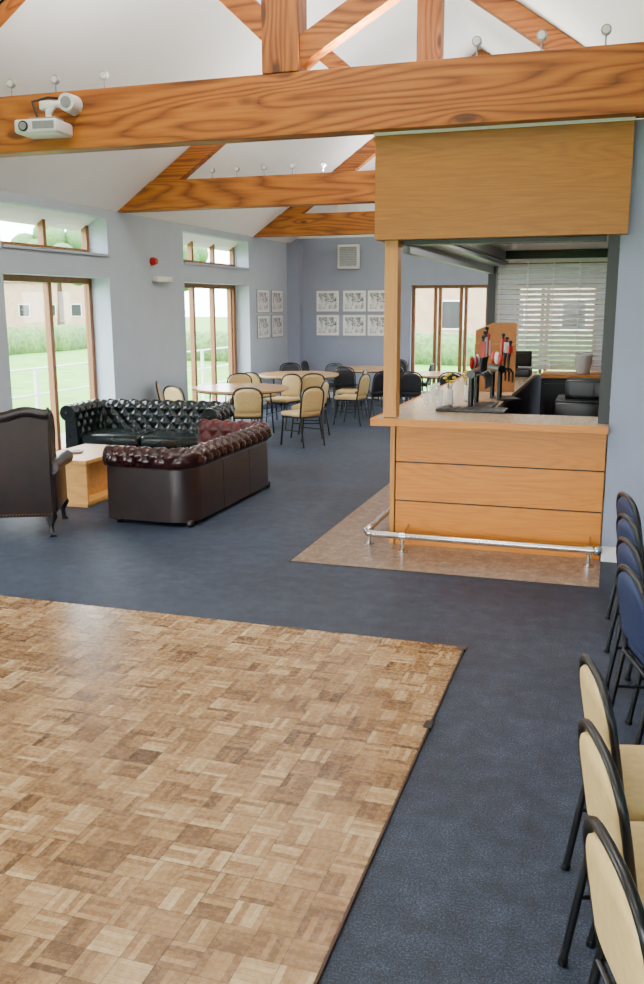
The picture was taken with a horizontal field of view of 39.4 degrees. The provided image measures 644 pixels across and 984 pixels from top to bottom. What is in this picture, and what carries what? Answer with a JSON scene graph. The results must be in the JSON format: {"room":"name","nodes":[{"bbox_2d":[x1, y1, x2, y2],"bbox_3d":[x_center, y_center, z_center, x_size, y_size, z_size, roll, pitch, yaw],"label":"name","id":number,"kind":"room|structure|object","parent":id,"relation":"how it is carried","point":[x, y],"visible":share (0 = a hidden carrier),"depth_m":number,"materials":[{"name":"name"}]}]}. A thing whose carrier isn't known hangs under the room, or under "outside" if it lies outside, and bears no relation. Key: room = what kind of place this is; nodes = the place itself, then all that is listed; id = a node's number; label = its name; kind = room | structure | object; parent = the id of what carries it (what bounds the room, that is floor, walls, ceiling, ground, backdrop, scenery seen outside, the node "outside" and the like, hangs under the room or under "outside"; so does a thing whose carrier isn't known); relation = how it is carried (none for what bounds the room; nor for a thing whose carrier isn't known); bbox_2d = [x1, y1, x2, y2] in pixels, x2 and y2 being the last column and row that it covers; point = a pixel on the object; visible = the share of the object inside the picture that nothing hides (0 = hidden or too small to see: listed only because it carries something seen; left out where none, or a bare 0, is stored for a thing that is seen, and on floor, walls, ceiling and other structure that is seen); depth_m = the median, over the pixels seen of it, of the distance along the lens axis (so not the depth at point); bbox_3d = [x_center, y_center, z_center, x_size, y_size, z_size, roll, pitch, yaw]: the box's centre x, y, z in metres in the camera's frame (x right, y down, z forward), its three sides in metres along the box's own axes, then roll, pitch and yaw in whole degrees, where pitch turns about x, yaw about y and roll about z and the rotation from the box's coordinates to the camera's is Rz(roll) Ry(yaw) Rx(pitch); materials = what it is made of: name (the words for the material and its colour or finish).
{"room":"community hall","nodes":[
{"label":"community hall","id":0,"kind":"room"},
{"bbox_2d":[0,190,287,411],"bbox_3d":[-4.368,-1.554,9.150,0.380,3.350,23.600,4,12,17],"label":"wall","id":1,"kind":"structure","parent":0,"point":[140,322],"depth_m":13.60,"materials":[{"name":"paint"}]},
{"bbox_2d":[1,219,89,251],"bbox_3d":[-3.659,-3.346,11.520,0.080,0.490,2.350,4,12,17],"label":"window","id":2,"kind":"structure","parent":1,"relation":"in","point":[41,226],"depth_m":11.64,"materials":[{"name":"brown wood"}]},
{"bbox_2d":[3,274,97,450],"bbox_3d":[-3.653,-1.628,11.877,0.080,2.380,2.350,4,12,17],"label":"window","id":3,"kind":"structure","parent":1,"relation":"in","point":[46,281],"depth_m":12.08,"materials":[{"name":"brown wood"}]},
{"bbox_2d":[1,244,249,269],"bbox_3d":[-4.251,-2.579,9.112,0.325,0.030,17.800,4,12,17],"label":"ledges","id":4,"kind":"object","parent":1,"relation":"attached to","point":[2,245],"visible":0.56,"depth_m":11.78,"materials":[{"name":"paint"}]},
{"bbox_2d":[150,257,157,264],"bbox_3d":[-2.562,-3.518,13.727,0.090,0.120,0.120,4,12,17],"label":"fire alarm sounder","id":5,"kind":"object","parent":1,"relation":"attached to","point":[153,261],"visible":1,"depth_m":13.69,"materials":[{"name":"red plastic"}]},
{"bbox_2d":[152,276,172,282],"bbox_3d":[-2.480,-3.307,14.012,0.100,0.090,0.500,4,12,17],"label":"emergency light","id":6,"kind":"object","parent":1,"relation":"attached to","point":[160,279],"visible":1,"depth_m":13.92,"materials":[{"name":"white plastic"}]},
{"bbox_2d":[184,241,234,266],"bbox_3d":[-2.157,-4.306,16.111,0.080,0.490,2.800,4,12,17],"label":"window","id":7,"kind":"structure","parent":1,"relation":"in","point":[189,245],"depth_m":16.50,"materials":[{"name":"brown wood"}]},
{"bbox_2d":[184,283,236,402],"bbox_3d":[-2.151,-2.588,16.468,0.080,2.380,2.800,4,12,17],"label":"window","id":8,"kind":"structure","parent":1,"relation":"in","point":[231,302],"depth_m":16.77,"materials":[{"name":"brown wood"}]},
{"bbox_2d":[256,289,268,312],"bbox_3d":[-1.188,-3.848,18.143,0.024,0.460,0.660,4,12,17],"label":"framed picture","id":9,"kind":"object","parent":1,"relation":"attached to","point":[262,295],"visible":1,"depth_m":18.09,"materials":[{"name":"white paper"}]},
{"bbox_2d":[257,315,269,338],"bbox_3d":[-1.186,-3.349,18.246,0.024,0.460,0.660,4,12,17],"label":"framed picture","id":10,"kind":"object","parent":1,"relation":"attached to","point":[263,321],"visible":1,"depth_m":18.20,"materials":[{"name":"white paper"}]},
{"bbox_2d":[271,290,282,312],"bbox_3d":[-0.944,-4.004,18.888,0.024,0.460,0.660,4,12,17],"label":"framed picture","id":11,"kind":"object","parent":1,"relation":"attached to","point":[276,295],"visible":1,"depth_m":18.85,"materials":[{"name":"white paper"}]},
{"bbox_2d":[271,315,282,337],"bbox_3d":[-0.942,-3.505,18.992,0.024,0.460,0.660,4,12,17],"label":"framed picture","id":12,"kind":"object","parent":1,"relation":"attached to","point":[276,320],"visible":1,"depth_m":18.94,"materials":[{"name":"white paper"}]},
{"bbox_2d":[0,397,643,983],"bbox_3d":[-0.134,0.406,8.174,9.300,0.120,23.600,4,12,17],"label":"floor","id":13,"kind":"structure","parent":0,"point":[465,882],"depth_m":5.23,"materials":[{"name":"blue carpet"}]},
{"bbox_2d":[0,407,72,536],"bbox_3d":[-2.748,-0.213,8.067,0.910,1.192,0.920,-2,12,-7],"label":"armchair","id":14,"kind":"object","parent":13,"relation":"on","point":[33,483],"visible":1,"depth_m":7.76,"materials":[{"name":"brown leather"}]},
{"bbox_2d":[56,444,135,507],"bbox_3d":[-2.499,-0.184,9.554,0.640,0.490,1.000,4,12,17],"label":"coffee table","id":15,"kind":"object","parent":13,"relation":"on","point":[86,474],"visible":0.43,"depth_m":9.17,"materials":[{"name":"brown wood"}]},
{"bbox_2d":[60,398,234,448],"bbox_3d":[-2.130,-0.720,11.323,2.053,0.817,0.931,2,12,13],"label":"sofa","id":16,"kind":"object","parent":13,"relation":"on","point":[168,424],"visible":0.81,"depth_m":11.41,"materials":[{"name":"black leather"}]},
{"bbox_2d":[155,380,162,400],"bbox_3d":[-2.293,-1.290,13.938,0.539,0.876,0.447,-2,12,-7],"label":"banquet chair","id":17,"kind":"object","parent":13,"relation":"on","point":[158,390],"visible":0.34,"depth_m":13.70,"materials":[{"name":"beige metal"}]},
{"bbox_2d":[163,385,185,400],"bbox_3d":[-2.009,-1.154,13.276,0.447,0.876,0.539,9,15,37],"label":"banquet chair","id":18,"kind":"object","parent":13,"relation":"on","point":[171,393],"visible":0.31,"depth_m":13.00,"materials":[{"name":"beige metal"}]},
{"bbox_2d":[102,419,271,527],"bbox_3d":[-1.261,-0.253,9.252,0.940,0.738,2.220,4,12,17],"label":"sofa","id":19,"kind":"object","parent":13,"relation":"on","point":[228,464],"visible":1,"depth_m":8.36,"materials":[{"name":"leather"}]},
{"bbox_2d":[0,595,466,983],"bbox_3d":[-2.346,1.242,3.848,5.175,0.018,4.860,4,12,17],"label":"dance floor parquet","id":20,"kind":"structure","parent":13,"relation":"on","point":[184,799],"depth_m":3.81,"materials":[{"name":"wood"}]},
{"bbox_2d":[192,383,288,432],"bbox_3d":[-1.267,-1.265,14.096,1.500,0.751,1.500,4,12,17],"label":"round table","id":21,"kind":"object","parent":13,"relation":"on","point":[229,388],"visible":0.76,"depth_m":13.95,"materials":[{"name":"brown wood"}]},
{"bbox_2d":[227,373,255,420],"bbox_3d":[-1.369,-1.564,15.237,0.447,0.876,0.539,-2,12,-10],"label":"banquet chair","id":22,"kind":"object","parent":13,"relation":"on","point":[239,378],"visible":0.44,"depth_m":15.37,"materials":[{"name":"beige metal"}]},
{"bbox_2d":[232,387,262,421],"bbox_3d":[-1.070,-1.100,13.002,0.447,0.876,0.539,-1,12,-4],"label":"banquet chair","id":23,"kind":"object","parent":13,"relation":"on","point":[248,403],"visible":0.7,"depth_m":12.73,"materials":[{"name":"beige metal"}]},
{"bbox_2d":[241,372,277,422],"bbox_3d":[-1.106,-1.696,15.871,0.447,0.876,0.539,7,14,32],"label":"banquet chair","id":24,"kind":"object","parent":13,"relation":"on","point":[256,378],"visible":0.35,"depth_m":15.59,"materials":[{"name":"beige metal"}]},
{"bbox_2d":[265,373,302,428],"bbox_3d":[-0.633,-1.527,15.048,0.447,0.876,0.539,7,14,32],"label":"banquet chair","id":25,"kind":"object","parent":13,"relation":"on","point":[293,382],"visible":0.85,"depth_m":15.09,"materials":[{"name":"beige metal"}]},
{"bbox_2d":[279,362,300,408],"bbox_3d":[-0.589,-2.129,17.942,0.447,0.876,0.539,-3,12,-12],"label":"banquet chair","id":26,"kind":"object","parent":13,"relation":"on","point":[290,366],"visible":0.23,"depth_m":18.07,"materials":[{"name":"black metal"}]},
{"bbox_2d":[259,371,338,410],"bbox_3d":[-0.430,-1.833,16.814,1.500,0.751,1.500,4,12,17],"label":"round table","id":27,"kind":"object","parent":13,"relation":"on","point":[278,374],"visible":0.56,"depth_m":16.60,"materials":[{"name":"brown wood"}]},
{"bbox_2d":[280,386,325,447],"bbox_3d":[-0.282,-1.113,13.048,0.447,0.876,0.539,-11,16,-41],"label":"banquet chair","id":28,"kind":"object","parent":13,"relation":"on","point":[312,400],"visible":1,"depth_m":12.87,"materials":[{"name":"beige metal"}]},
{"bbox_2d":[290,380,329,438],"bbox_3d":[-0.181,-1.289,13.896,0.539,0.876,0.447,3,12,15],"label":"banquet chair","id":29,"kind":"object","parent":13,"relation":"on","point":[325,385],"visible":0.58,"depth_m":13.81,"materials":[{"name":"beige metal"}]},
{"bbox_2d":[297,373,325,423],"bbox_3d":[-0.192,-1.640,15.585,0.447,0.876,0.539,-2,12,-10],"label":"banquet chair","id":30,"kind":"object","parent":13,"relation":"on","point":[310,380],"visible":0.43,"depth_m":15.28,"materials":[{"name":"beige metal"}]},
{"bbox_2d":[301,360,330,401],"bbox_3d":[-0.133,-2.290,18.713,0.539,0.876,0.447,4,12,17],"label":"banquet chair","id":31,"kind":"object","parent":13,"relation":"on","point":[304,365],"visible":0.28,"depth_m":18.70,"materials":[{"name":"black metal"}]},
{"bbox_2d":[325,363,344,409],"bbox_3d":[0.149,-2.094,17.763,0.447,0.876,0.539,6,13,27],"label":"banquet chair","id":32,"kind":"object","parent":13,"relation":"on","point":[330,368],"visible":0.3,"depth_m":17.89,"materials":[{"name":"fabric"}]},
{"bbox_2d":[333,366,361,411],"bbox_3d":[0.499,-1.986,17.237,0.447,0.876,0.539,4,12,19],"label":"banquet chair","id":33,"kind":"object","parent":13,"relation":"on","point":[346,379],"visible":0.72,"depth_m":16.98,"materials":[{"name":"black metal"}]},
{"bbox_2d":[335,369,367,417],"bbox_3d":[0.536,-1.801,16.345,0.539,0.876,0.447,2,12,13],"label":"banquet chair","id":34,"kind":"object","parent":13,"relation":"on","point":[341,391],"visible":0.48,"depth_m":16.19,"materials":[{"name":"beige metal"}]},
{"bbox_2d":[333,373,370,425],"bbox_3d":[0.515,-1.587,15.320,0.539,0.876,0.447,6,13,27],"label":"banquet chair","id":35,"kind":"object","parent":13,"relation":"on","point":[364,381],"visible":0.97,"depth_m":15.19,"materials":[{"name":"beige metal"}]},
{"bbox_2d":[335,366,383,406],"bbox_3d":[0.881,-2.136,18.253,1.400,0.751,1.400,4,12,17],"label":"round table","id":36,"kind":"object","parent":13,"relation":"on","point":[358,369],"visible":0.32,"depth_m":17.89,"materials":[{"name":"brown wood"}]},
{"bbox_2d":[354,371,383,418],"bbox_3d":[0.900,-1.734,16.017,0.447,0.876,0.539,-11,16,-41],"label":"banquet chair","id":37,"kind":"object","parent":13,"relation":"on","point":[378,379],"visible":0.63,"depth_m":15.77,"materials":[{"name":"fabric"}]},
{"bbox_2d":[372,367,403,409],"bbox_3d":[1.260,-1.999,17.289,0.447,0.876,0.539,-5,13,-22],"label":"banquet chair","id":38,"kind":"object","parent":13,"relation":"on","point":[402,371],"visible":0.13,"depth_m":17.13,"materials":[{"name":"black metal"}]},
{"bbox_2d":[377,359,407,401],"bbox_3d":[1.496,-2.352,18.984,0.447,0.876,0.539,9,15,37],"label":"banquet chair","id":39,"kind":"object","parent":13,"relation":"on","point":[403,365],"visible":0.2,"depth_m":19.00,"materials":[{"name":"black metal"}]},
{"bbox_2d":[399,371,427,404],"bbox_3d":[1.631,-1.709,15.884,0.447,0.876,0.539,5,13,22],"label":"banquet chair","id":40,"kind":"object","parent":13,"relation":"on","point":[411,386],"visible":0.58,"depth_m":15.63,"materials":[{"name":"fabric"}]},
{"bbox_2d":[405,363,433,401],"bbox_3d":[1.946,-2.140,17.957,0.539,0.876,0.447,4,12,17],"label":"banquet chair","id":41,"kind":"object","parent":13,"relation":"on","point":[427,383],"visible":0.42,"depth_m":17.76,"materials":[{"name":"black metal"}]},
{"bbox_2d":[404,371,466,399],"bbox_3d":[2.117,-1.825,16.733,1.200,0.751,1.200,4,12,17],"label":"round table","id":42,"kind":"object","parent":13,"relation":"on","point":[425,374],"visible":0.27,"depth_m":16.57,"materials":[{"name":"brown wood"}]},
{"bbox_2d":[438,372,460,386],"bbox_3d":[2.204,-1.684,15.756,0.447,0.876,0.539,-1,12,-2],"label":"banquet chair","id":43,"kind":"object","parent":13,"relation":"on","point":[442,381],"visible":0.23,"depth_m":15.44,"materials":[{"name":"black metal"}]},
{"bbox_2d":[557,718,643,983],"bbox_3d":[0.988,1.076,2.494,0.539,0.876,0.447,0,12,2],"label":"banquet chair","id":44,"kind":"object","parent":13,"relation":"on","point":[605,799],"visible":0.69,"depth_m":2.40,"materials":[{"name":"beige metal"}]},
{"bbox_2d":[561,653,643,948],"bbox_3d":[1.119,0.980,2.957,0.539,0.876,0.447,1,12,4],"label":"banquet chair","id":45,"kind":"object","parent":13,"relation":"on","point":[596,700],"visible":0.64,"depth_m":2.86,"materials":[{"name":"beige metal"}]},
{"bbox_2d":[582,815,643,983],"bbox_3d":[0.869,1.176,2.017,0.539,0.876,0.447,0,12,0],"label":"banquet chair","id":46,"kind":"object","parent":13,"relation":"on","point":[617,907],"visible":1,"depth_m":1.92,"materials":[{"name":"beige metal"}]},
{"bbox_2d":[604,513,643,680],"bbox_3d":[1.915,0.555,4.989,0.539,0.876,0.447,0,12,2],"label":"banquet chair","id":47,"kind":"object","parent":13,"relation":"on","point":[626,527],"visible":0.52,"depth_m":4.89,"materials":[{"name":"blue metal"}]},
{"bbox_2d":[605,492,642,619],"bbox_3d":[2.098,0.438,5.548,0.539,0.876,0.447,0,12,2],"label":"banquet chair","id":48,"kind":"object","parent":13,"relation":"on","point":[625,504],"visible":0.34,"depth_m":5.46,"materials":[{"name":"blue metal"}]},
{"bbox_2d":[605,536,643,725],"bbox_3d":[1.747,0.662,4.476,0.539,0.876,0.447,0,12,2],"label":"banquet chair","id":49,"kind":"object","parent":13,"relation":"on","point":[627,553],"visible":0.52,"depth_m":4.36,"materials":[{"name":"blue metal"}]},
{"bbox_2d":[610,564,643,744],"bbox_3d":[1.591,0.761,4.001,0.539,0.876,0.447,0,12,2],"label":"banquet chair","id":50,"kind":"object","parent":13,"relation":"on","point":[630,589],"visible":0.91,"depth_m":3.96,"materials":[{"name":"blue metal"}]},
{"bbox_2d":[0,0,643,251],"bbox_3d":[-0.103,-4.310,7.178,9.400,3.487,23.600,4,12,17],"label":"ceiling","id":51,"kind":"structure","parent":0,"point":[137,42],"depth_m":10.60,"materials":[{"name":"paint"}]},
{"bbox_2d":[0,0,643,157],"bbox_3d":[-0.219,-4.291,6.813,8.719,3.031,0.224,4,12,17],"label":"roof truss","id":52,"kind":"object","parent":51,"relation":"attached to","point":[288,100],"visible":1,"depth_m":6.87,"materials":[{"name":"wood"}]},
{"bbox_2d":[6,79,15,95],"bbox_3d":[-2.679,-3.479,7.766,0.071,0.151,0.058,4,12,17],"label":"spotlight","id":53,"kind":"object","parent":52,"relation":"attached to","point":[10,83],"visible":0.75,"depth_m":7.74,"materials":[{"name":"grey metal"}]},
{"bbox_2d":[14,93,82,138],"bbox_3d":[-2.257,-3.120,7.431,0.469,0.340,0.355,2,12,12],"label":"projector","id":54,"kind":"object","parent":52,"relation":"attached to","point":[48,127],"visible":1,"depth_m":7.38,"materials":[{"name":"white plastic"}]},
{"bbox_2d":[50,75,59,91],"bbox_3d":[-2.260,-3.453,7.634,0.071,0.151,0.058,4,12,17],"label":"spotlight","id":55,"kind":"object","parent":52,"relation":"attached to","point":[54,79],"visible":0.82,"depth_m":7.61,"materials":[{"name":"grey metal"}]},
{"bbox_2d":[99,70,108,87],"bbox_3d":[-1.812,-3.426,7.493,0.071,0.151,0.058,4,12,17],"label":"spotlight","id":56,"kind":"object","parent":52,"relation":"attached to","point":[103,75],"visible":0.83,"depth_m":7.47,"materials":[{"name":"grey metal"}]},
{"bbox_2d":[472,36,481,55],"bbox_3d":[1.131,-3.244,6.569,0.071,0.151,0.058,4,12,17],"label":"spotlight","id":57,"kind":"object","parent":52,"relation":"attached to","point":[476,41],"visible":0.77,"depth_m":6.54,"materials":[{"name":"grey metal"}]},
{"bbox_2d":[536,30,546,49],"bbox_3d":[1.569,-3.217,6.431,0.071,0.151,0.058,4,12,17],"label":"spotlight","id":58,"kind":"object","parent":52,"relation":"attached to","point":[541,36],"visible":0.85,"depth_m":6.40,"materials":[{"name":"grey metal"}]},
{"bbox_2d":[601,24,611,44],"bbox_3d":[1.988,-3.191,6.299,0.071,0.151,0.058,4,12,17],"label":"spotlight","id":59,"kind":"object","parent":52,"relation":"attached to","point":[606,29],"visible":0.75,"depth_m":6.27,"materials":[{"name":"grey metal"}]},
{"bbox_2d":[117,0,583,212],"bbox_3d":[1.224,-5.212,11.222,8.600,3.031,0.224,4,12,17],"label":"roof truss","id":60,"kind":"object","parent":51,"relation":"attached to","point":[171,190],"visible":0.24,"depth_m":11.87,"materials":[{"name":"wood"}]},
{"bbox_2d":[320,161,325,172],"bbox_3d":[0.018,-4.259,11.816,0.071,0.151,0.058,4,12,17],"label":"spotlight","id":61,"kind":"object","parent":60,"relation":"attached to","point":[323,164],"visible":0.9,"depth_m":11.79,"materials":[{"name":"grey metal"}]},
{"bbox_2d":[253,49,490,236],"bbox_3d":[2.780,-6.205,15.976,8.600,3.031,0.224,4,12,17],"label":"roof truss","id":62,"kind":"object","parent":51,"relation":"attached to","point":[293,221],"visible":0.2,"depth_m":16.97,"materials":[{"name":"wood"}]},
{"bbox_2d":[289,447,607,588],"bbox_3d":[1.900,-0.042,9.983,2.362,0.007,6.812,4,12,17],"label":"floor","id":63,"kind":"structure","parent":0,"point":[343,544],"depth_m":7.20,"materials":[{"name":"wood"}]},
{"bbox_2d":[363,506,602,567],"bbox_3d":[2.136,-0.141,9.986,1.945,0.183,6.024,4,12,17],"label":"rail","id":64,"kind":"object","parent":63,"relation":"on","point":[368,530],"visible":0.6,"depth_m":7.20,"materials":[{"name":"metal"}]},
{"bbox_2d":[370,371,608,558],"bbox_3d":[2.182,-0.589,9.947,1.863,1.090,5.895,4,12,17],"label":"bar counter","id":65,"kind":"object","parent":63,"relation":"on","point":[516,474],"visible":0.84,"depth_m":7.32,"materials":[{"name":"wood"}]},
{"bbox_2d":[383,240,401,416],"bbox_3d":[0.572,-1.316,7.326,0.110,1.408,0.120,4,12,17],"label":"post","id":66,"kind":"object","parent":65,"relation":"on","point":[393,248],"depth_m":7.27,"materials":[{"name":"wood"}]},
{"bbox_2d":[443,373,455,404],"bbox_3d":[1.175,-0.949,8.317,0.100,0.292,0.169,8,14,34],"label":"flower vase","id":67,"kind":"object","parent":65,"relation":"on","point":[449,400],"visible":1,"depth_m":8.30,"materials":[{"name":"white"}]},
{"bbox_2d":[461,370,468,400],"bbox_3d":[1.399,-1.025,8.679,0.100,0.292,0.169,8,14,34],"label":"flower vase","id":68,"kind":"object","parent":65,"relation":"on","point":[465,397],"visible":0.62,"depth_m":8.67,"materials":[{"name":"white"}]},
{"bbox_2d":[436,405,507,413],"bbox_3d":[1.311,-0.724,7.873,0.600,0.030,0.240,4,12,17],"label":"drip tray","id":69,"kind":"object","parent":65,"relation":"on","point":[473,409],"visible":1,"depth_m":7.80,"materials":[{"name":"black plastic"}]},
{"bbox_2d":[466,326,497,406],"bbox_3d":[1.468,-1.142,8.184,0.237,0.720,0.440,4,12,17],"label":"tap tower","id":70,"kind":"object","parent":65,"relation":"on","point":[475,361],"visible":0.96,"depth_m":8.11,"materials":[{"name":"black metal"}]},
{"bbox_2d":[474,323,516,391],"bbox_3d":[1.847,-1.438,9.604,0.430,0.720,0.144,2,12,12],"label":"display box","id":71,"kind":"object","parent":65,"relation":"on","point":[495,330],"visible":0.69,"depth_m":9.57,"materials":[{"name":"wood"}]},
{"bbox_2d":[488,333,520,400],"bbox_3d":[1.784,-1.230,8.797,0.237,0.640,0.330,-2,12,-7],"label":"tap tower","id":72,"kind":"object","parent":65,"relation":"on","point":[506,347],"visible":0.99,"depth_m":8.74,"materials":[{"name":"black metal"}]},
{"bbox_2d":[403,235,619,422],"bbox_3d":[2.311,-1.964,9.877,1.738,1.630,5.970,4,12,17],"label":"shutter frame","id":73,"kind":"object","parent":65,"relation":"attached to","point":[612,254],"visible":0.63,"depth_m":6.96,"materials":[{"name":"metal"}]},
{"bbox_2d":[515,351,532,376],"bbox_3d":[2.520,-1.673,11.699,0.400,0.324,0.400,4,12,17],"label":"cash register","id":74,"kind":"object","parent":65,"relation":"on","point":[523,358],"visible":0.59,"depth_m":11.63,"materials":[{"name":"black plastic"}]},
{"bbox_2d":[528,371,607,448],"bbox_3d":[3.177,-1.135,12.610,1.610,1.070,0.690,4,12,17],"label":"counter","id":75,"kind":"object","parent":63,"relation":"on","point":[544,389],"visible":0.3,"depth_m":12.32,"materials":[{"name":"brown wood"}]},
{"bbox_2d":[574,354,593,373],"bbox_3d":[3.551,-1.738,12.227,0.250,0.260,0.250,4,12,17],"label":"ice bucket","id":76,"kind":"object","parent":75,"relation":"on","point":[583,362],"visible":1,"depth_m":12.15,"materials":[{"name":"white plastic"}]},
{"bbox_2d":[554,395,598,416],"bbox_3d":[2.784,-0.506,9.711,0.530,1.020,0.800,4,12,17],"label":"washer","id":77,"kind":"object","parent":63,"relation":"on","point":[563,406],"visible":0.28,"depth_m":9.28,"materials":[{"name":"black metal"}]},
{"bbox_2d":[565,377,599,398],"bbox_3d":[2.805,-1.103,9.576,0.400,0.200,0.346,4,12,17],"label":"microwave","id":78,"kind":"object","parent":77,"relation":"on","point":[576,388],"visible":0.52,"depth_m":9.43,"materials":[{"name":"black plastic"}]},
{"bbox_2d":[286,203,618,399],"bbox_3d":[3.418,-5.128,18.219,9.200,6.603,0.550,4,12,17],"label":"wall","id":79,"kind":"structure","parent":0,"point":[311,260],"depth_m":19.29,"materials":[{"name":"blue paint"}]},
{"bbox_2d":[316,290,339,311],"bbox_3d":[0.125,-4.127,19.465,0.530,0.460,0.024,4,12,17],"label":"framed picture","id":80,"kind":"object","parent":79,"relation":"attached to","point":[326,300],"visible":1,"depth_m":19.45,"materials":[{"name":"white paper"}]},
{"bbox_2d":[316,314,339,335],"bbox_3d":[0.127,-3.628,19.569,0.530,0.460,0.024,4,12,17],"label":"framed picture","id":81,"kind":"object","parent":79,"relation":"attached to","point":[326,324],"visible":1,"depth_m":19.56,"materials":[{"name":"white paper"}]},
{"bbox_2d":[337,244,359,268],"bbox_3d":[0.566,-4.991,19.093,0.480,0.500,0.112,4,12,17],"label":"air vent","id":82,"kind":"object","parent":79,"relation":"attached to","point":[348,256],"visible":1,"depth_m":19.05,"materials":[{"name":"white plastic"}]},
{"bbox_2d":[342,314,366,335],"bbox_3d":[0.698,-3.593,19.390,0.530,0.460,0.024,4,12,17],"label":"framed picture","id":83,"kind":"object","parent":79,"relation":"attached to","point":[353,324],"visible":1,"depth_m":19.38,"materials":[{"name":"paper"}]},
{"bbox_2d":[343,290,366,311],"bbox_3d":[0.696,-4.092,19.286,0.530,0.460,0.024,4,12,17],"label":"framed picture","id":84,"kind":"object","parent":79,"relation":"attached to","point":[353,300],"visible":1,"depth_m":19.27,"materials":[{"name":"paper"}]},
{"bbox_2d":[367,314,383,335],"bbox_3d":[1.222,-3.560,19.225,0.530,0.460,0.024,4,12,17],"label":"framed picture","id":85,"kind":"object","parent":79,"relation":"attached to","point":[375,322],"visible":0.64,"depth_m":19.23,"materials":[{"name":"white paper"}]},
{"bbox_2d":[367,290,384,311],"bbox_3d":[1.220,-4.060,19.121,0.530,0.460,0.024,4,12,17],"label":"framed picture","id":86,"kind":"object","parent":79,"relation":"attached to","point":[375,298],"visible":0.64,"depth_m":19.14,"materials":[{"name":"white paper"}]},
{"bbox_2d":[411,285,487,389],"bbox_3d":[2.692,-3.142,19.005,1.620,2.400,0.080,4,12,17],"label":"window","id":87,"kind":"structure","parent":79,"relation":"in","point":[437,307],"depth_m":18.93,"materials":[{"name":"brown wood"}]},
{"bbox_2d":[328,392,610,400],"bbox_3d":[3.561,-1.938,18.801,8.300,0.120,0.020,4,12,17],"label":"baseboard","id":88,"kind":"structure","parent":79,"relation":"attached to","point":[331,393],"depth_m":19.80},
{"bbox_2d":[496,257,606,370],"bbox_3d":[3.203,-2.472,12.561,1.510,1.527,0.036,4,12,17],"label":"blind","id":89,"kind":"object","parent":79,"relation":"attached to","point":[580,270],"visible":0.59,"depth_m":12.53,"materials":[{"name":"plastic"}]},
{"bbox_2d":[516,283,598,373],"bbox_3d":[4.749,-3.015,18.359,1.600,2.400,0.080,4,12,17],"label":"window","id":90,"kind":"structure","parent":79,"relation":"in","point":[540,371],"depth_m":18.29,"materials":[{"name":"plastic"}]},
{"bbox_2d":[602,119,643,546],"bbox_3d":[3.097,-1.034,6.644,1.800,3.300,0.180,4,12,17],"label":"wall","id":91,"kind":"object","parent":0,"point":[625,451],"depth_m":6.83,"materials":[{"name":"paint"}]},
{"bbox_2d":[374,116,634,268],"bbox_3d":[2.265,-2.934,9.655,1.910,0.800,6.275,4,12,17],"label":"bulkhead","id":92,"kind":"object","parent":91,"relation":"attached to","point":[572,177],"depth_m":6.73,"materials":[{"name":"wood"}]},
{"bbox_2d":[401,240,508,273],"bbox_3d":[1.624,-2.664,9.988,0.280,0.300,5.450,4,12,17],"label":"housing","id":93,"kind":"object","parent":92,"relation":"attached to","point":[482,258],"depth_m":9.76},
{"bbox_3d":[3.245,-1.682,9.759,0.139,3.300,5.970,4,12,17],"label":"wall","id":94,"kind":"structure","parent":0,"visible":0},
{"bbox_2d":[601,546,616,562],"bbox_3d":[3.071,0.543,6.872,1.800,0.120,0.025,4,12,17],"label":"baseboard","id":95,"kind":"structure","parent":94,"relation":"attached to","point":[608,554],"depth_m":7.11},
{"label":"outside","id":96,"kind":"structure","parent":0,"visible":0},
{"bbox_2d":[9,317,590,432],"bbox_3d":[-32.358,-10.412,62.048,220.000,0.360,220.000,4,12,17],"label":"lawn","id":97,"kind":"structure","parent":96,"point":[74,376],"depth_m":28.87,"materials":[{"name":"green plant"}]},
{"bbox_2d":[4,281,85,326],"bbox_3d":[-31.525,-21.633,95.903,18.600,7.950,7.600,-2,12,-11],"label":"house","id":98,"kind":"structure","parent":97,"relation":"on","point":[24,302],"depth_m":93.14,"materials":[{"name":"beige"}]},
{"bbox_2d":[7,324,86,354],"bbox_3d":[-16.840,-4.921,32.319,1.842,1.620,45.900,4,12,17],"label":"hedge","id":99,"kind":"object","parent":97,"relation":"on","point":[23,339],"visible":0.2,"depth_m":42.11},
{"bbox_2d":[10,226,83,324],"bbox_3d":[-20.029,-16.096,67.367,6.047,8.664,6.025,4,12,17],"label":"tree","id":100,"kind":"object","parent":97,"relation":"on","point":[54,236],"visible":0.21,"depth_m":65.86,"materials":[{"name":"green plant"}]},
{"bbox_2d":[183,246,208,290],"bbox_3d":[-11.565,-17.026,71.137,4.973,8.892,5.885,-3,12,-13],"label":"tree","id":101,"kind":"object","parent":97,"relation":"on","point":[200,254],"visible":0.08,"depth_m":68.86,"materials":[{"name":"green plant"}]},
{"bbox_2d":[186,331,592,365],"bbox_3d":[2.976,-5.202,33.339,18.900,1.440,1.836,4,12,17],"label":"hedge","id":102,"kind":"object","parent":97,"relation":"on","point":[423,342],"visible":0.16,"depth_m":32.43,"materials":[{"name":"plant"}]},
{"bbox_2d":[416,288,594,335],"bbox_3d":[7.699,-11.054,42.371,20.600,8.750,7.600,4,12,17],"label":"house","id":103,"kind":"structure","parent":97,"relation":"on","point":[451,296],"depth_m":39.74,"materials":[{"name":"beige brick"}]},
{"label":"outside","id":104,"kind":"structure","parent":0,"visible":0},
{"bbox_2d":[61,390,429,447],"bbox_3d":[0.257,0.362,8.573,12.600,0.080,28.000,4,12,17],"label":"paving","id":105,"kind":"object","parent":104,"point":[220,398],"visible":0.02,"depth_m":14.84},
{"bbox_2d":[10,347,228,413],"bbox_3d":[-4.735,-1.177,13.103,0.070,1.125,26.067,4,12,17],"label":"railing","id":106,"kind":"object","parent":105,"relation":"on","point":[37,394],"visible":0.13,"depth_m":14.54,"materials":[{"name":"white metal"}]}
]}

